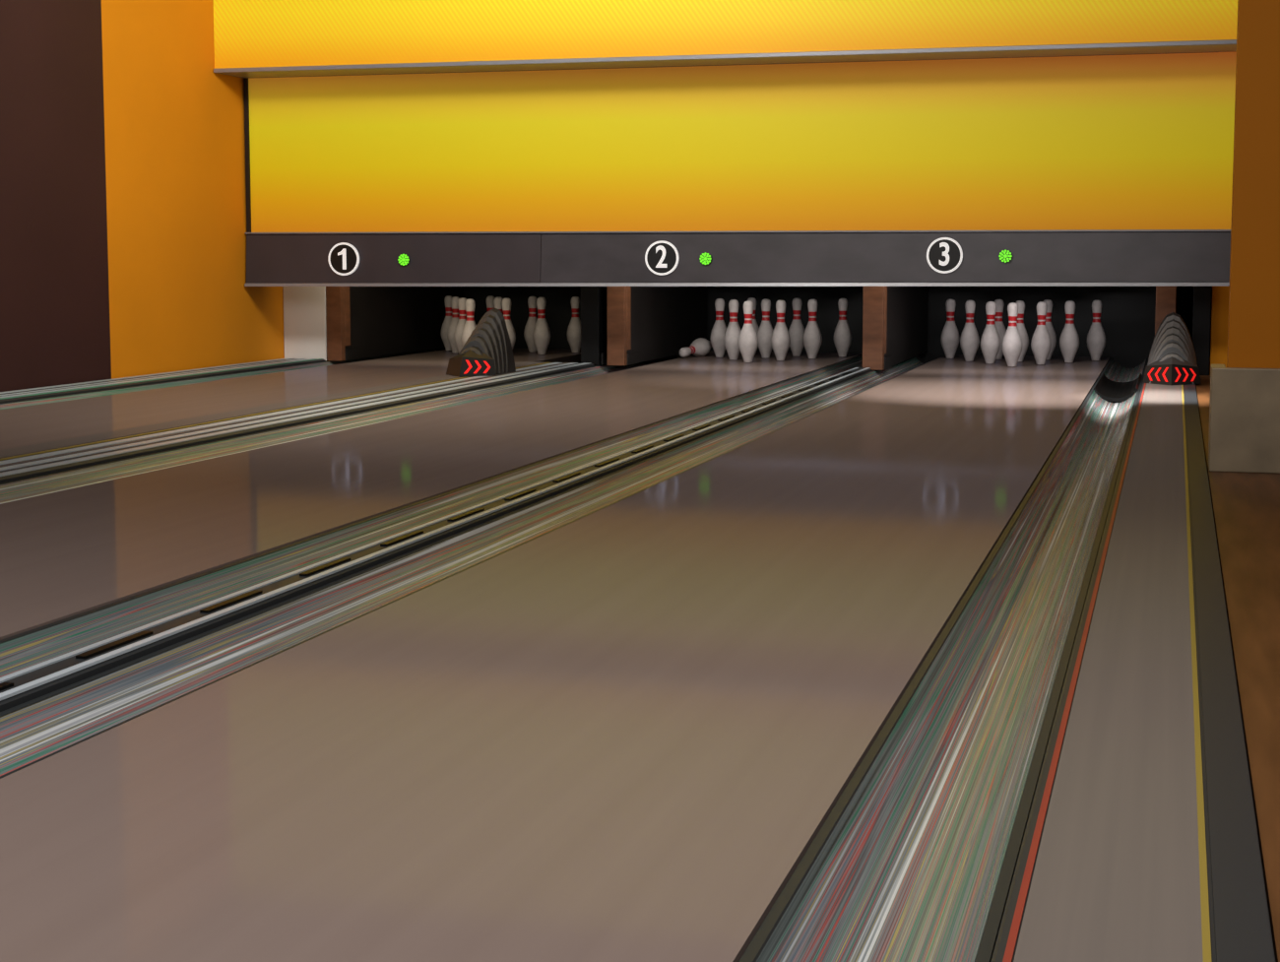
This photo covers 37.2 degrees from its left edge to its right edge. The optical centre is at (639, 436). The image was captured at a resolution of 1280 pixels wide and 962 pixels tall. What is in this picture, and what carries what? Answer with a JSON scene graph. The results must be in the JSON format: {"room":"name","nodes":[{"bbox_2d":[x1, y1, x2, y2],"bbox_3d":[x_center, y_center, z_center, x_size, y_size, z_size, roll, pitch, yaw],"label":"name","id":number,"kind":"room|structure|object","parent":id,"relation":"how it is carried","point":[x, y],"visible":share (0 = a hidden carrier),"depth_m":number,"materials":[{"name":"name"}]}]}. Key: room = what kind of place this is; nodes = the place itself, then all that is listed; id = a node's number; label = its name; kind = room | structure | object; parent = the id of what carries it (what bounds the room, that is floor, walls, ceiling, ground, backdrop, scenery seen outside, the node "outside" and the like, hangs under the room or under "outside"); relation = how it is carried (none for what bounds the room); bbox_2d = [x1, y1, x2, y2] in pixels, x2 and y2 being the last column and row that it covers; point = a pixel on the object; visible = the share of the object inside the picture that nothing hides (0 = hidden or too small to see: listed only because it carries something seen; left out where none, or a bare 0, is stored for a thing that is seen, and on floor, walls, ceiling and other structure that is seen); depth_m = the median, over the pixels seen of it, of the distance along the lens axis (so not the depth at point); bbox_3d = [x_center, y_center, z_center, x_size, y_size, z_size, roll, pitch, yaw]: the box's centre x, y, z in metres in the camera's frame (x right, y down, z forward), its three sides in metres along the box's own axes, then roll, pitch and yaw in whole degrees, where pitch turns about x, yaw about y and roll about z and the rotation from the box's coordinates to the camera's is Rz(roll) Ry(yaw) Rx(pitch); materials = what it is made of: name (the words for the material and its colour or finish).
{"room":"sports facility","nodes":[
{"label":"sports facility","id":0,"kind":"room"},
{"bbox_2d":[0,0,400,391],"bbox_3d":[-4.999,-1.066,2.560,0.200,3.400,24.400,2,6,16],"label":"wall","id":1,"kind":"structure","parent":0,"point":[123,190],"depth_m":10.12,"materials":[{"name":"orange paint"}]},
{"bbox_2d":[243,78,251,232],"bbox_3d":[-2.360,-1.694,11.486,0.025,0.919,0.070,2,6,16],"label":"trim","id":2,"kind":"structure","parent":1,"relation":"attached to","point":[245,81],"depth_m":11.46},
{"bbox_2d":[283,286,326,360],"bbox_3d":[-2.113,-0.853,11.978,0.285,0.750,0.020,2,6,16],"label":"wall panel","id":3,"kind":"object","parent":1,"relation":"attached to","point":[304,307],"visible":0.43,"depth_m":11.98,"materials":[{"name":"white paint"}]},
{"bbox_2d":[213,39,1236,78],"bbox_3d":[0.468,-2.066,10.429,6.025,0.024,0.375,2,6,16],"label":"trim","id":4,"kind":"structure","parent":1,"relation":"attached to","point":[1220,45],"depth_m":10.30,"materials":[{"name":"grey metal"}]},
{"bbox_2d":[248,52,1236,232],"bbox_3d":[0.540,-1.615,10.675,5.995,0.919,0.050,2,6,16],"label":"fascia","id":5,"kind":"object","parent":1,"relation":"attached to","point":[1132,141],"visible":1,"depth_m":10.61,"materials":[{"name":"yellow paint"}]},
{"bbox_2d":[244,229,1230,286],"bbox_3d":[0.522,-0.994,10.716,6.020,0.326,0.116,2,6,16],"label":"panel","id":6,"kind":"object","parent":5,"relation":"attached to","point":[1054,257],"visible":1,"depth_m":10.66,"materials":[{"name":"grey"}]},
{"bbox_2d":[397,254,410,265],"bbox_3d":[-1.391,-1.040,11.208,0.072,0.072,0.020,2,6,16],"label":"light","id":7,"kind":"object","parent":6,"relation":"attached to","point":[403,259],"depth_m":11.20,"materials":[{"name":"green plastic"}]},
{"bbox_2d":[699,252,711,264],"bbox_3d":[0.371,-1.000,10.715,0.072,0.072,0.020,2,6,16],"label":"light","id":8,"kind":"object","parent":6,"relation":"attached to","point":[705,258],"depth_m":10.71,"materials":[{"name":"green plastic"}]},
{"bbox_2d":[998,249,1012,262],"bbox_3d":[1.974,-0.973,10.265,0.072,0.072,0.020,2,6,16],"label":"light","id":9,"kind":"object","parent":6,"relation":"attached to","point":[1004,255],"depth_m":10.26,"materials":[{"name":"green plastic"}]},
{"bbox_2d":[428,52,1212,354],"bbox_3d":[2.291,-2.106,13.237,8.430,3.400,0.200,2,6,16],"label":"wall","id":10,"kind":"structure","parent":0,"point":[1194,52],"depth_m":13.27,"materials":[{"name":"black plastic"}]},
{"bbox_2d":[1210,51,1236,367],"bbox_3d":[4.342,-1.906,10.147,2.405,3.200,0.150,2,6,16],"label":"wall","id":11,"kind":"structure","parent":0,"point":[1219,298],"depth_m":10.51,"materials":[{"name":"orange paint"}]},
{"bbox_2d":[1195,354,1279,961],"bbox_3d":[2.172,0.470,2.772,2.487,0.100,20.000,2,6,16],"label":"floor","id":12,"kind":"structure","parent":0,"point":[1246,506],"depth_m":3.58,"materials":[{"name":"brown wood"}]},
{"bbox_2d":[1190,286,1211,375],"bbox_3d":[3.400,-0.810,11.529,0.101,0.750,2.115,2,6,16],"label":"wall","id":13,"kind":"structure","parent":12,"relation":"on","point":[1200,308],"depth_m":10.53,"materials":[{"name":"black plastic"}]},
{"bbox_2d":[1226,0,1279,368],"bbox_3d":[3.033,-1.460,5.566,2.435,3.200,0.140,2,6,16],"label":"wall","id":14,"kind":"structure","parent":0,"point":[1253,327],"depth_m":5.88,"materials":[{"name":"orange paint"}]},
{"bbox_2d":[1208,363,1279,473],"bbox_3d":[3.008,-0.029,5.707,2.485,0.325,0.230,2,6,16],"label":"baseboard","id":15,"kind":"structure","parent":14,"relation":"attached to","point":[1244,435],"depth_m":5.91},
{"bbox_3d":[-1.037,0.634,1.607,8.030,0.200,24.400,2,6,16],"label":"floor","id":16,"kind":"structure","parent":0,"visible":0},
{"bbox_2d":[0,357,325,403],"bbox_3d":[-4.519,0.393,3.490,0.280,0.115,17.770,2,6,16],"label":"divider","id":17,"kind":"object","parent":16,"relation":"on","point":[99,385],"visible":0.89,"depth_m":10.03,"materials":[{"name":"metal"}]},
{"bbox_2d":[0,348,436,409],"bbox_3d":[-4.029,0.311,4.273,0.233,0.066,19.550,2,6,16],"label":"gutter","id":18,"kind":"object","parent":16,"relation":"on","point":[12,405],"visible":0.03,"depth_m":10.18,"materials":[{"name":"grey metal"}]},
{"bbox_2d":[0,348,580,449],"bbox_3d":[-3.402,0.316,4.096,1.066,0.050,19.550,2,6,16],"label":"lane","id":19,"kind":"object","parent":16,"relation":"on","point":[21,426],"visible":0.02,"depth_m":9.03,"materials":[{"name":"beige wood"}]},
{"bbox_2d":[440,295,452,350],"bbox_3d":[-1.319,-0.782,13.136,0.121,0.381,0.121,-3,6,-30],"label":"pin","id":20,"kind":"object","parent":19,"relation":"on","point":[447,300],"visible":0.69,"depth_m":13.10,"materials":[{"name":"white plastic"}]},
{"bbox_2d":[447,296,459,353],"bbox_3d":[-1.243,-0.753,12.841,0.121,0.381,0.121,-4,7,-37],"label":"pin","id":21,"kind":"object","parent":19,"relation":"on","point":[454,301],"visible":0.67,"depth_m":12.81,"materials":[{"name":"white plastic"}]},
{"bbox_2d":[453,297,466,353],"bbox_3d":[-1.168,-0.724,12.547,0.121,0.381,0.121,-2,6,-20],"label":"pin","id":22,"kind":"object","parent":19,"relation":"on","point":[459,329],"visible":0.65,"depth_m":12.51,"materials":[{"name":"white plastic"}]},
{"bbox_2d":[461,298,476,346],"bbox_3d":[-1.092,-0.696,12.253,0.121,0.381,0.121,3,6,24],"label":"pin","id":23,"kind":"object","parent":19,"relation":"on","point":[470,325],"visible":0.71,"depth_m":12.22,"materials":[{"name":"white plastic"}]},
{"bbox_2d":[486,295,494,311],"bbox_3d":[-1.025,-0.774,13.053,0.121,0.381,0.121,1,6,10],"label":"pin","id":24,"kind":"object","parent":19,"relation":"on","point":[489,299],"visible":0.27,"depth_m":13.02,"materials":[{"name":"white plastic"}]},
{"bbox_2d":[493,296,502,313],"bbox_3d":[-0.950,-0.745,12.759,0.121,0.381,0.121,-1,6,-7],"label":"pin","id":25,"kind":"object","parent":19,"relation":"on","point":[497,301],"visible":0.25,"depth_m":12.72,"materials":[{"name":"white plastic"}]},
{"bbox_2d":[502,298,515,349],"bbox_3d":[-0.874,-0.716,12.465,0.121,0.381,0.121,-3,6,-30],"label":"pin","id":26,"kind":"object","parent":19,"relation":"on","point":[506,302],"visible":0.57,"depth_m":12.43,"materials":[{"name":"white plastic"}]},
{"bbox_2d":[523,296,537,352],"bbox_3d":[-0.731,-0.766,12.971,0.121,0.381,0.121,2,6,23],"label":"pin","id":27,"kind":"object","parent":19,"relation":"on","point":[529,329],"visible":0.86,"depth_m":12.94,"materials":[{"name":"white plastic"}]},
{"bbox_2d":[532,297,550,354],"bbox_3d":[-0.656,-0.737,12.677,0.121,0.381,0.121,-4,7,-32],"label":"pin","id":28,"kind":"object","parent":19,"relation":"on","point":[542,333],"visible":1,"depth_m":12.64,"materials":[{"name":"white plastic"}]},
{"bbox_2d":[567,296,580,352],"bbox_3d":[-0.438,-0.758,12.889,0.121,0.381,0.121,3,6,29],"label":"pin","id":29,"kind":"object","parent":19,"relation":"on","point":[574,327],"visible":0.91,"depth_m":12.85,"materials":[{"name":"white plastic"}]},
{"bbox_2d":[0,361,594,483],"bbox_3d":[-2.904,0.437,3.039,0.466,0.115,17.770,2,6,16],"label":"gutter","id":30,"kind":"object","parent":16,"relation":"on","point":[34,460],"visible":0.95,"depth_m":7.47,"materials":[{"name":"metal"}]},
{"bbox_2d":[446,308,515,377],"bbox_3d":[-0.892,-0.521,10.442,0.290,0.354,0.564,2,6,16],"label":"hood","id":31,"kind":"object","parent":30,"relation":"on","point":[487,351],"visible":1,"depth_m":10.42,"materials":[{"name":"black plastic"}]},
{"bbox_2d":[0,354,679,504],"bbox_3d":[-2.296,0.358,3.788,0.293,0.066,19.550,2,6,16],"label":"gutter","id":32,"kind":"object","parent":16,"relation":"on","point":[18,489],"visible":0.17,"depth_m":7.22,"materials":[{"name":"grey metal"}]},
{"bbox_2d":[325,286,461,360],"bbox_3d":[-1.633,-0.947,12.937,0.106,0.750,2.115,2,6,16],"label":"wall","id":33,"kind":"structure","parent":16,"relation":"on","point":[362,322],"depth_m":12.57,"materials":[{"name":"brown wood"}]},
{"bbox_2d":[0,351,862,639],"bbox_3d":[-1.640,0.364,3.604,1.066,0.050,19.550,2,6,16],"label":"lane","id":34,"kind":"object","parent":16,"relation":"on","point":[66,553],"visible":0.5,"depth_m":5.61,"materials":[{"name":"beige wood"}]},
{"bbox_2d":[679,337,711,357],"bbox_3d":[0.363,-0.569,12.383,0.121,0.121,0.381,3,12,30],"label":"pin","id":35,"kind":"object","parent":34,"relation":"on","point":[700,347],"depth_m":12.36,"materials":[{"name":"white plastic"}]},
{"bbox_2d":[710,298,726,357],"bbox_3d":[0.519,-0.705,12.349,0.121,0.381,0.121,-2,6,-21],"label":"pin","id":36,"kind":"object","parent":34,"relation":"on","point":[719,330],"visible":0.94,"depth_m":12.31,"materials":[{"name":"white plastic"}]},
{"bbox_2d":[723,299,741,359],"bbox_3d":[0.594,-0.676,12.055,0.121,0.381,0.121,1,6,11],"label":"pin","id":37,"kind":"object","parent":34,"relation":"on","point":[733,332],"visible":0.94,"depth_m":12.02,"materials":[{"name":"white plastic"}]},
{"bbox_2d":[738,300,758,362],"bbox_3d":[0.669,-0.648,11.761,0.121,0.381,0.121,1,6,11],"label":"pin","id":38,"kind":"object","parent":34,"relation":"on","point":[747,340],"visible":1,"depth_m":11.73,"materials":[{"name":"white plastic"}]},
{"bbox_2d":[747,297,759,355],"bbox_3d":[0.737,-0.726,12.560,0.121,0.381,0.121,0,6,1],"label":"pin","id":39,"kind":"object","parent":34,"relation":"on","point":[754,323],"visible":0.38,"depth_m":12.53,"materials":[{"name":"white plastic"}]},
{"bbox_2d":[757,298,773,358],"bbox_3d":[0.812,-0.697,12.266,0.121,0.381,0.121,3,7,32],"label":"pin","id":40,"kind":"object","parent":34,"relation":"on","point":[765,331],"visible":0.94,"depth_m":12.23,"materials":[{"name":"white plastic"}]},
{"bbox_2d":[770,299,790,360],"bbox_3d":[0.888,-0.668,11.972,0.121,0.381,0.121,-5,8,-43],"label":"pin","id":41,"kind":"object","parent":34,"relation":"on","point":[780,341],"visible":1,"depth_m":11.94,"materials":[{"name":"white plastic"}]},
{"bbox_2d":[788,297,804,356],"bbox_3d":[1.030,-0.718,12.478,0.121,0.381,0.121,1,6,8],"label":"pin","id":42,"kind":"object","parent":34,"relation":"on","point":[797,330],"visible":0.94,"depth_m":12.44,"materials":[{"name":"white plastic"}]},
{"bbox_2d":[802,299,822,358],"bbox_3d":[1.106,-0.689,12.184,0.121,0.381,0.121,-4,7,-33],"label":"pin","id":43,"kind":"object","parent":34,"relation":"on","point":[812,339],"visible":1,"depth_m":12.15,"materials":[{"name":"white plastic"}]},
{"bbox_2d":[833,298,851,356],"bbox_3d":[1.324,-0.710,12.396,0.121,0.381,0.121,1,6,10],"label":"pin","id":44,"kind":"object","parent":34,"relation":"on","point":[843,334],"visible":1,"depth_m":12.36,"materials":[{"name":"white plastic"}]},
{"bbox_2d":[0,355,862,677],"bbox_3d":[-1.018,0.393,3.431,0.223,0.066,19.550,2,6,16],"label":"gutter","id":45,"kind":"object","parent":16,"relation":"on","point":[19,652],"visible":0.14,"depth_m":4.56,"materials":[{"name":"grey metal"}]},
{"bbox_2d":[0,367,871,711],"bbox_3d":[-1.106,0.485,2.536,0.090,0.117,17.770,2,6,16],"label":"divider","id":46,"kind":"object","parent":16,"relation":"on","point":[19,687],"visible":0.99,"depth_m":3.98,"materials":[{"name":"metal"}]},
{"bbox_2d":[0,355,943,778],"bbox_3d":[-0.713,0.402,3.345,0.223,0.066,19.550,2,6,16],"label":"gutter","id":47,"kind":"object","parent":16,"relation":"on","point":[32,732],"visible":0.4,"depth_m":3.84,"materials":[{"name":"grey metal"}]},
{"bbox_2d":[461,286,580,349],"bbox_3d":[-0.863,-0.869,13.910,0.912,0.450,0.050,2,6,16],"label":"curtain","id":48,"kind":"object","parent":16,"relation":"on","point":[558,311],"depth_m":13.85,"materials":[{"name":"black fabric"}]},
{"bbox_2d":[0,354,1110,961],"bbox_3d":[-0.090,0.407,3.170,1.066,0.050,19.550,2,6,16],"label":"lane","id":49,"kind":"object","parent":16,"relation":"on","point":[619,733],"visible":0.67,"depth_m":2.69,"materials":[{"name":"beige wood"}]},
{"bbox_2d":[940,299,959,358],"bbox_3d":[1.993,-0.691,12.209,0.121,0.381,0.121,-1,6,-14],"label":"pin","id":50,"kind":"object","parent":49,"relation":"on","point":[949,339],"visible":1,"depth_m":12.18,"materials":[{"name":"white plastic"}]},
{"bbox_2d":[960,300,979,361],"bbox_3d":[2.069,-0.663,11.915,0.121,0.381,0.121,4,7,34],"label":"pin","id":51,"kind":"object","parent":49,"relation":"on","point":[969,340],"visible":1,"depth_m":11.88,"materials":[{"name":"white plastic"}]},
{"bbox_2d":[980,301,1000,364],"bbox_3d":[2.144,-0.634,11.621,0.121,0.381,0.121,0,6,-1],"label":"pin","id":52,"kind":"object","parent":49,"relation":"on","point":[990,341],"visible":1,"depth_m":11.59,"materials":[{"name":"white plastic"}]},
{"bbox_2d":[994,299,1006,359],"bbox_3d":[2.287,-0.683,12.127,0.121,0.381,0.121,-1,6,-13],"label":"pin","id":53,"kind":"object","parent":49,"relation":"on","point":[1000,328],"visible":0.63,"depth_m":12.09,"materials":[{"name":"white plastic"}]},
{"bbox_2d":[1001,302,1022,367],"bbox_3d":[2.219,-0.606,11.327,0.121,0.381,0.121,5,7,39],"label":"pin","id":54,"kind":"object","parent":49,"relation":"on","point":[1011,347],"visible":1,"depth_m":11.29,"materials":[{"name":"white plastic"}]},
{"bbox_2d":[1015,300,1028,361],"bbox_3d":[2.362,-0.655,11.833,0.121,0.381,0.121,-1,6,-8],"label":"pin","id":55,"kind":"object","parent":49,"relation":"on","point":[1021,328],"visible":0.63,"depth_m":11.80,"materials":[{"name":"white plastic"}]},
{"bbox_2d":[1030,301,1051,364],"bbox_3d":[2.438,-0.626,11.539,0.121,0.381,0.121,-2,6,-20],"label":"pin","id":56,"kind":"object","parent":49,"relation":"on","point":[1041,344],"visible":1,"depth_m":11.51,"materials":[{"name":"white plastic"}]},
{"bbox_2d":[1043,299,1056,360],"bbox_3d":[2.580,-0.675,12.045,0.121,0.381,0.121,-4,7,-35],"label":"pin","id":57,"kind":"object","parent":49,"relation":"on","point":[1049,302],"visible":0.54,"depth_m":12.01,"materials":[{"name":"white plastic"}]},
{"bbox_2d":[1059,300,1079,362],"bbox_3d":[2.656,-0.647,11.751,0.121,0.381,0.121,-2,6,-17],"label":"pin","id":58,"kind":"object","parent":49,"relation":"on","point":[1068,340],"visible":1,"depth_m":11.72,"materials":[{"name":"white plastic"}]},
{"bbox_2d":[1086,300,1105,360],"bbox_3d":[2.874,-0.667,11.963,0.121,0.381,0.121,2,6,22],"label":"pin","id":59,"kind":"object","parent":49,"relation":"on","point":[1096,337],"visible":1,"depth_m":11.93,"materials":[{"name":"white plastic"}]},
{"bbox_2d":[580,286,607,365],"bbox_3d":[-0.013,-0.903,12.484,0.121,0.750,2.115,2,6,16],"label":"wall","id":60,"kind":"structure","parent":16,"relation":"on","point":[594,299],"depth_m":11.49,"materials":[{"name":"black plastic"}]},
{"bbox_2d":[607,286,706,365],"bbox_3d":[0.143,-0.898,12.440,0.116,0.750,2.115,2,6,16],"label":"wall","id":61,"kind":"structure","parent":16,"relation":"on","point":[645,323],"depth_m":12.05,"materials":[{"name":"brown wood"}]},
{"bbox_2d":[706,286,863,353],"bbox_3d":[1.020,-0.823,13.382,1.112,0.459,0.050,2,6,16],"label":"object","id":62,"kind":"object","parent":16,"relation":"on","point":[827,297],"depth_m":13.31,"materials":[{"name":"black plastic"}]},
{"bbox_2d":[862,286,928,370],"bbox_3d":[1.640,-0.858,12.022,0.126,0.750,2.115,2,6,16],"label":"wall","id":63,"kind":"structure","parent":16,"relation":"on","point":[894,318],"depth_m":11.43,"materials":[{"name":"brown wood"}]},
{"bbox_2d":[738,357,1148,961],"bbox_3d":[0.539,0.428,2.994,0.238,0.082,19.550,2,6,16],"label":"gutter","id":64,"kind":"object","parent":16,"relation":"on","point":[916,859],"visible":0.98,"depth_m":2.74,"materials":[{"name":"grey metal"}]},
{"bbox_2d":[915,286,1155,368],"bbox_3d":[2.680,-0.747,12.921,1.589,0.541,0.050,2,6,16],"label":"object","id":65,"kind":"object","parent":16,"relation":"on","point":[1127,317],"depth_m":12.82,"materials":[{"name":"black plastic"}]},
{"bbox_2d":[991,383,1275,961],"bbox_3d":[0.542,0.534,2.075,0.265,0.109,17.770,2,6,16],"label":"divider","id":66,"kind":"object","parent":16,"relation":"on","point":[1140,843],"visible":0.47,"depth_m":2.54,"materials":[{"name":"wood"}]},
{"bbox_2d":[1142,312,1201,384],"bbox_3d":[2.769,-0.460,9.883,0.290,0.354,0.564,2,6,16],"label":"hood","id":67,"kind":"object","parent":66,"relation":"on","point":[1172,360],"visible":1,"depth_m":9.83,"materials":[{"name":"black plastic"}]},
{"bbox_2d":[1154,286,1176,335],"bbox_3d":[3.214,-0.815,11.581,0.116,0.750,2.115,2,6,16],"label":"wall","id":68,"kind":"structure","parent":16,"relation":"on","point":[1166,296],"depth_m":10.57,"materials":[{"name":"brown wood"}]},
{"bbox_3d":[-1.037,-2.700,1.282,8.430,0.100,24.800,2,6,16],"label":"ceiling","id":69,"kind":"structure","parent":0,"visible":0},
{"bbox_2d":[213,0,1237,68],"bbox_3d":[0.429,-2.785,10.222,6.025,1.445,0.060,2,6,16],"label":"fascia","id":70,"kind":"object","parent":69,"relation":"attached to","point":[247,33],"visible":1,"depth_m":10.34,"materials":[{"name":"yellow paint"}]}
]}

